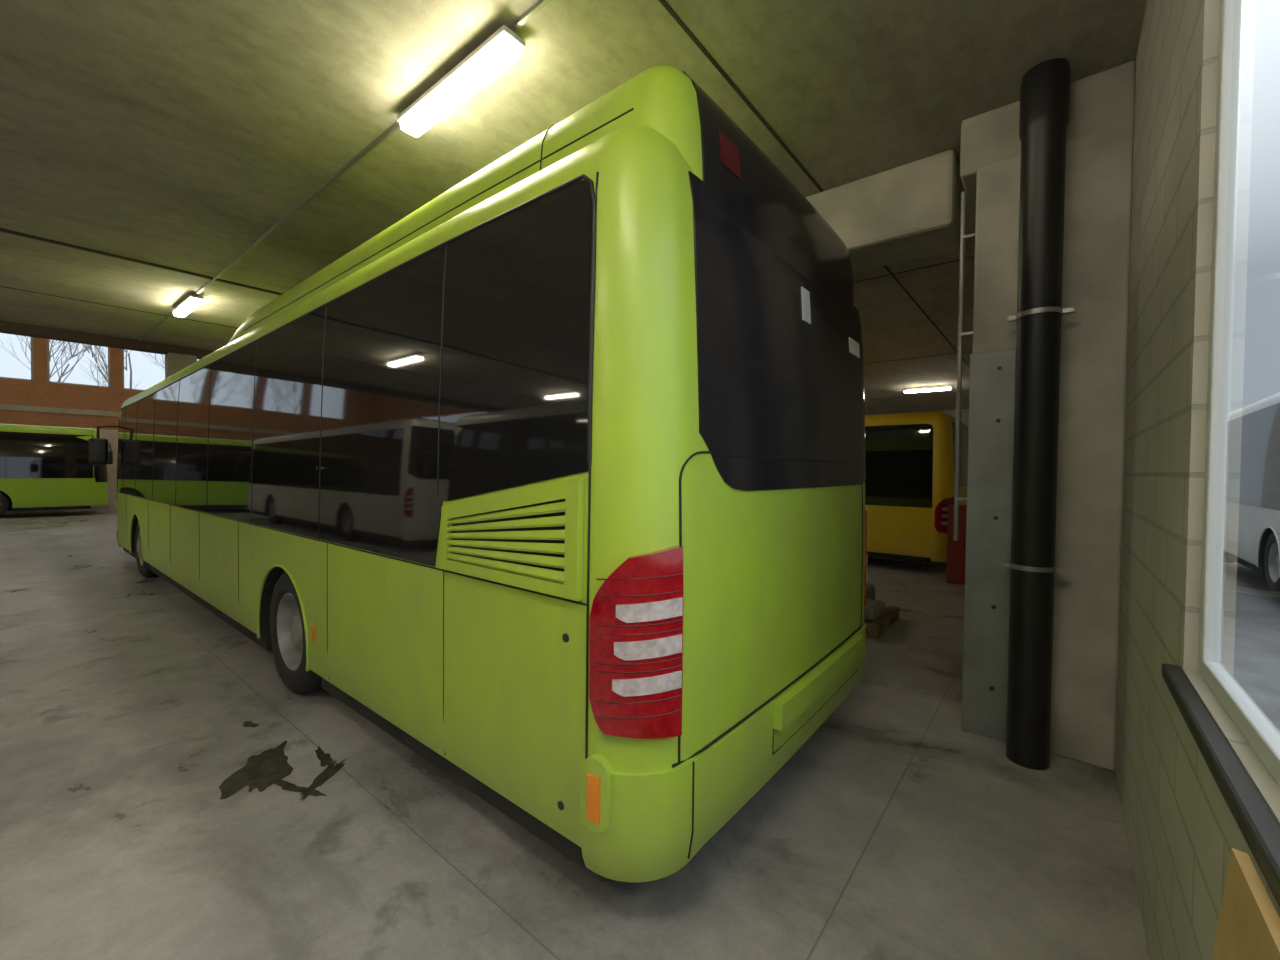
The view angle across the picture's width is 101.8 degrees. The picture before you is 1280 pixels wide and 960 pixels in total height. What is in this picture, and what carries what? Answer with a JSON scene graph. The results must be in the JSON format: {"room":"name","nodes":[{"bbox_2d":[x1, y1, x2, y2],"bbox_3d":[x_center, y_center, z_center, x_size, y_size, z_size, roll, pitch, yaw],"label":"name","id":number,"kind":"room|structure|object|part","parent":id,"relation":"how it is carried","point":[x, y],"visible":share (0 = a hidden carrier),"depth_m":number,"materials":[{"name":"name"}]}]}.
{"room":"bus garage","nodes":[
{"label":"bus garage","id":0,"kind":"room"},
{"bbox_2d":[0,337,142,429],"bbox_3d":[-19.648,-3.193,24.024,0.300,8.600,34.000,2,1,39],"label":"wall","id":1,"kind":"structure","parent":0,"point":[38,392],"depth_m":20.17,"materials":[{"name":"orange brick"}]},
{"bbox_2d":[0,337,32,380],"bbox_3d":[-23.536,-4.683,19.049,0.070,1.900,1.700,2,1,39],"label":"frame","id":2,"kind":"object","parent":1,"relation":"attached to","point":[31,338],"visible":0.58,"depth_m":19.66,"materials":[{"name":"grey metal"}]},
{"bbox_2d":[0,404,119,416],"bbox_3d":[-19.513,-2.739,23.920,0.060,0.200,34.000,2,1,39],"label":"trim","id":3,"kind":"structure","parent":1,"relation":"attached to","point":[2,406],"depth_m":20.12,"materials":[{"name":"paint"}]},
{"bbox_2d":[6,429,117,511],"bbox_3d":[-19.544,-0.490,23.972,0.040,3.200,34.000,2,1,39],"label":"wall","id":4,"kind":"structure","parent":1,"relation":"attached to","point":[111,435],"depth_m":21.33,"materials":[{"name":"grey concrete"}]},
{"bbox_2d":[47,339,109,387],"bbox_3d":[-22.249,-4.702,20.644,0.070,1.900,1.700,2,1,39],"label":"frame","id":5,"kind":"object","parent":1,"relation":"attached to","point":[48,354],"visible":0.57,"depth_m":20.43,"materials":[{"name":"grey metal"}]},
{"bbox_2d":[122,349,144,390],"bbox_3d":[-20.962,-4.721,22.240,0.070,1.900,1.700,2,1,39],"label":"frame","id":6,"kind":"object","parent":1,"relation":"attached to","point":[122,349],"visible":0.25,"depth_m":21.59,"materials":[{"name":"grey metal"}]},
{"bbox_2d":[0,0,1146,414],"bbox_3d":[-1.401,-2.854,9.309,14.585,0.400,34.000,2,1,39],"label":"ceiling","id":7,"kind":"structure","parent":0,"point":[177,134],"depth_m":3.55,"materials":[{"name":"concrete"}]},
{"bbox_2d":[172,295,203,316],"bbox_3d":[-6.758,-2.591,7.762,1.200,0.115,0.150,2,1,39],"label":"lamp","id":8,"kind":"object","parent":7,"relation":"attached to","point":[191,302],"visible":1,"depth_m":7.62,"materials":[{"name":"grey plastic"}]},
{"bbox_2d":[139,0,551,341],"bbox_3d":[-4.253,-2.598,5.741,14.535,0.026,0.024,2,1,39],"label":"cable conduit","id":9,"kind":"object","parent":7,"relation":"attached to","point":[540,4],"visible":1,"depth_m":4.38,"materials":[{"name":"grey metal"}]},
{"bbox_2d":[397,25,525,136],"bbox_3d":[-1.155,-2.441,3.244,1.200,0.115,0.150,2,1,39],"label":"lamp","id":10,"kind":"object","parent":7,"relation":"attached to","point":[502,49],"visible":1,"depth_m":3.12,"materials":[{"name":"grey plastic"}]},
{"bbox_2d":[0,0,974,398],"bbox_3d":[-1.404,-2.644,9.314,14.585,0.020,34.000,2,1,39],"label":"trim","id":11,"kind":"structure","parent":7,"relation":"attached to","point":[664,3],"depth_m":5.75,"materials":[{"name":"grey metal"}]},
{"bbox_2d":[903,386,951,392],"bbox_3d":[8.181,-2.578,14.817,1.200,0.115,0.150,2,1,39],"label":"lamp","id":12,"kind":"object","parent":7,"relation":"hanging from","point":[939,388],"visible":1,"depth_m":14.76,"materials":[{"name":"grey plastic"}]},
{"bbox_2d":[0,508,1149,959],"bbox_3d":[-7.648,1.529,14.400,30.655,0.200,34.000,2,1,39],"label":"floor","id":13,"kind":"structure","parent":0,"point":[895,831],"depth_m":2.56,"materials":[{"name":"concrete"}]},
{"bbox_2d":[0,423,112,515],"bbox_3d":[-23.656,-0.335,14.686,3.360,3.180,12.061,2,1,39],"label":"city bus","id":14,"kind":"object","parent":13,"relation":"on","point":[43,468],"visible":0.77,"depth_m":17.38,"materials":[{"name":"paint"}]},
{"bbox_3d":[-22.605,-0.828,13.874,0.076,1.620,11.244,2,1,39],"label":"glass","id":15,"kind":"part","parent":14,"relation":"part of","materials":[{"name":"black glass"}]},
{"bbox_2d":[108,444,112,463],"bbox_3d":[-18.827,-0.919,18.347,0.462,0.741,0.289,2,1,39],"label":"mirror","id":16,"kind":"object","parent":14,"relation":"attached to","point":[110,452],"depth_m":18.29,"materials":[{"name":"black plastic"}]},
{"bbox_2d":[165,353,196,378],"bbox_3d":[-9.644,-0.568,10.943,0.400,4.090,0.450,2,1,39],"label":"concrete column","id":17,"kind":"structure","parent":13,"relation":"on","point":[174,362],"depth_m":10.72,"materials":[{"name":"grey concrete"}]},
{"bbox_2d":[219,721,345,800],"bbox_3d":[-2.278,1.706,3.192,1.344,0.003,0.596,2,1,39],"label":"oil stain","id":18,"kind":"object","parent":13,"relation":"on","point":[266,769],"visible":1,"depth_m":3.03,"materials":[{"name":"black liquid"}]},
{"bbox_2d":[88,65,867,881],"bbox_3d":[-4.040,-0.130,6.781,12.805,3.500,3.360,2,1,39],"label":"city bus","id":19,"kind":"object","parent":13,"relation":"on","point":[552,479],"visible":1,"depth_m":2.39,"materials":[{"name":"paint"}]},
{"bbox_2d":[88,425,118,464],"bbox_3d":[-9.817,-0.647,9.572,0.289,0.741,0.462,2,1,39],"label":"mirror","id":20,"kind":"object","parent":19,"relation":"attached to","point":[98,448],"depth_m":9.51,"materials":[{"name":"black plastic"}]},
{"bbox_3d":[-4.865,-0.477,5.748,12.051,1.620,0.076,2,1,39],"label":"glass","id":21,"kind":"part","parent":19,"relation":"part of","materials":[{"name":"black glass"}]},
{"bbox_2d":[440,478,584,600],"bbox_3d":[-0.586,0.214,2.260,0.950,0.458,0.055,2,1,39],"label":"grille","id":22,"kind":"object","parent":19,"relation":"attached to","point":[525,534],"depth_m":2.18,"materials":[{"name":"metal"}]},
{"bbox_2d":[589,545,682,738],"bbox_3d":[-0.014,0.589,1.898,0.342,0.695,0.083,1,1,-1],"label":"tail light","id":23,"kind":"object","parent":19,"relation":"attached to","point":[636,636],"depth_m":1.87,"materials":[{"name":"red plastic"}]},
{"bbox_2d":[719,131,740,178],"bbox_3d":[0.387,-1.412,2.269,0.036,0.140,0.161,2,2,40],"label":"brake light","id":24,"kind":"object","parent":19,"relation":"attached to","point":[729,151],"depth_m":2.26,"materials":[{"name":"red plastic"}]},
{"bbox_3d":[0.864,-1.381,2.957,0.192,0.660,2.102,2,1,39],"label":"glass","id":25,"kind":"part","parent":19,"relation":"part of","materials":[{"name":"black glass"}]},
{"bbox_3d":[0.946,-0.590,2.950,0.147,1.260,2.358,1,1,37],"label":"glass","id":26,"kind":"part","parent":19,"relation":"part of","materials":[{"name":"black glass"}]},
{"bbox_3d":[1.070,1.252,3.041,0.015,0.115,1.270,2,1,38],"label":"bumper step plate","id":27,"kind":"part","parent":19,"relation":"part of","materials":[{"name":"paint"}]},
{"bbox_2d":[864,510,866,605],"bbox_3d":[1.626,0.566,3.881,0.063,0.695,0.196,0,1,-11],"label":"tail light","id":28,"kind":"object","parent":19,"relation":"attached to","point":[865,510],"depth_m":3.79,"materials":[{"name":"red plastic"}]},
{"bbox_2d":[864,583,899,638],"bbox_3d":[2.530,1.490,6.254,0.880,0.420,1.000,2,1,39],"label":"wooden pallet","id":29,"kind":"object","parent":13,"relation":"on","point":[881,619],"visible":0.32,"depth_m":5.92,"materials":[{"name":"brown wood"}]},
{"bbox_2d":[865,411,967,563],"bbox_3d":[1.503,0.092,13.682,12.061,2.894,3.360,2,1,39],"label":"city bus","id":30,"kind":"object","parent":13,"relation":"on","point":[910,479],"visible":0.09,"depth_m":9.32,"materials":[{"name":"yellow paint"}]},
{"bbox_3d":[0.699,-0.369,12.633,11.354,1.474,0.076,2,1,39],"label":"glass","id":31,"kind":"part","parent":30,"relation":"part of","materials":[{"name":"black glass"}]},
{"bbox_2d":[934,497,953,532],"bbox_3d":[5.277,0.606,9.001,0.342,0.632,0.083,1,1,-1],"label":"tail light","id":32,"kind":"object","parent":30,"relation":"attached to","point":[941,504],"depth_m":8.97,"materials":[{"name":"red plastic"}]},
{"bbox_3d":[6.235,-0.468,10.056,0.147,1.147,2.358,1,1,37],"label":"glass","id":33,"kind":"part","parent":30,"relation":"part of","materials":[{"name":"black glass"}]},
{"bbox_2d":[946,504,966,584],"bbox_3d":[5.212,1.048,8.498,0.300,1.270,0.330,2,1,39],"label":"cabinet","id":34,"kind":"object","parent":13,"relation":"on","point":[956,550],"visible":0.63,"depth_m":8.39,"materials":[{"name":"red metal"}]},
{"bbox_2d":[962,349,1015,742],"bbox_3d":[2.395,0.445,3.491,0.355,2.620,0.029,2,1,39],"label":"plate","id":35,"kind":"object","parent":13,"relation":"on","point":[992,374],"visible":0.79,"depth_m":3.52,"materials":[{"name":"grey metal"}]},
{"bbox_2d":[1002,58,1074,769],"bbox_3d":[2.458,-0.364,3.217,0.250,4.250,0.269,0,1,-9],"label":"drain pipe","id":36,"kind":"object","parent":13,"relation":"on","point":[1044,114],"visible":1,"depth_m":3.14,"materials":[{"name":"black"}]},
{"bbox_2d":[973,121,1133,770],"bbox_3d":[2.747,-0.193,3.547,0.785,3.900,0.510,2,1,39],"label":"shaft","id":37,"kind":"object","parent":13,"relation":"on","point":[1099,166],"visible":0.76,"depth_m":3.21,"materials":[{"name":"concrete"}]},
{"bbox_2d":[953,191,974,540],"bbox_3d":[2.374,-0.822,3.783,0.113,2.540,0.040,2,1,39],"label":"vertical conduit","id":38,"kind":"object","parent":37,"relation":"attached to","point":[963,237],"visible":0.88,"depth_m":3.80,"materials":[{"name":"grey metal"}]},
{"bbox_2d":[960,61,1135,208],"bbox_3d":[2.761,-2.299,3.575,0.885,0.390,0.610,2,1,39],"label":"capital","id":39,"kind":"object","parent":37,"relation":"on","point":[1103,100],"visible":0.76,"depth_m":3.24,"materials":[{"name":"concrete"}]},
{"bbox_2d":[1212,848,1279,959],"bbox_3d":[0.667,1.206,0.558,0.121,1.177,0.900,2,1,39],"label":"plywood board","id":40,"kind":"object","parent":13,"relation":"on","point":[1248,928],"visible":1,"depth_m":0.80,"materials":[{"name":"beige wood"}]},
{"bbox_2d":[805,150,964,272],"bbox_3d":[-2.736,-2.364,8.400,13.570,0.570,0.600,2,1,39],"label":"ceiling beam","id":41,"kind":"structure","parent":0,"point":[910,211],"depth_m":4.21,"materials":[{"name":"grey concrete"}]},
{"bbox_2d":[866,409,968,429],"bbox_3d":[3.138,-3.028,27.681,30.585,8.600,0.300,2,1,39],"label":"wall","id":42,"kind":"structure","parent":0,"point":[964,412],"depth_m":20.16,"materials":[{"name":"paint"}]},
{"bbox_2d":[1115,0,1279,959],"bbox_3d":[4.279,-0.577,4.754,0.070,4.650,34.000,2,1,39],"label":"wall","id":43,"kind":"structure","parent":0,"point":[1182,831],"depth_m":1.81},
{"bbox_2d":[1161,664,1279,907],"bbox_3d":[0.668,0.607,0.383,0.065,0.045,3.140,2,1,39],"label":"sill","id":44,"kind":"structure","parent":43,"relation":"attached to","point":[1260,829],"depth_m":1.00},
{"bbox_2d":[1198,0,1279,786],"bbox_3d":[0.722,-0.684,0.318,0.035,2.530,3.030,2,1,39],"label":"frame","id":45,"kind":"object","parent":43,"relation":"attached to","point":[1267,748],"visible":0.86,"depth_m":1.47,"materials":[{"name":"grey"}]},
{"bbox_2d":[1212,0,1279,743],"bbox_3d":[0.723,-0.684,0.317,0.001,2.430,2.930,2,1,39],"label":"window","id":46,"kind":"structure","parent":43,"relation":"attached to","point":[1246,626],"depth_m":1.24,"materials":[{"name":"clear glass"}]},
{"bbox_3d":[-7.171,-5.184,13.936,0.300,3.950,34.000,2,1,39],"label":"wall","id":47,"kind":"structure","parent":0,"visible":0},
{"bbox_2d":[0,320,213,358],"bbox_3d":[-7.175,-2.929,13.966,0.350,0.560,34.000,2,1,39],"label":"trim","id":48,"kind":"structure","parent":47,"relation":"attached to","point":[6,327],"depth_m":9.84,"materials":[{"name":"brown"}]},
{"label":"outside","id":49,"kind":"structure","parent":0,"visible":0},
{"bbox_3d":[-7.775,1.810,8.082,200.000,0.090,180.000,2,1,39],"label":"ground","id":50,"kind":"structure","parent":49,"visible":0},
{"bbox_2d":[0,335,93,381],"bbox_3d":[-36.538,-6.042,33.423,6.440,14.042,4.275,0,1,-15],"label":"bare tree","id":51,"kind":"object","parent":50,"relation":"on","point":[52,341],"visible":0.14,"depth_m":33.00,"materials":[{"name":"grey plant"}]},
{"bbox_2d":[81,344,140,388],"bbox_3d":[-31.764,-5.831,30.936,5.949,13.798,4.098,1,1,35],"label":"bare tree","id":52,"kind":"object","parent":50,"relation":"on","point":[97,349],"visible":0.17,"depth_m":31.45,"materials":[{"name":"grey plant"}]},
{"bbox_2d":[142,352,164,369],"bbox_3d":[-32.312,-5.446,38.339,8.932,12.718,5.977,0,1,-29],"label":"bare tree","id":53,"kind":"object","parent":50,"relation":"on","point":[162,355],"visible":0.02,"depth_m":36.32,"materials":[{"name":"grey plant"}]}
]}

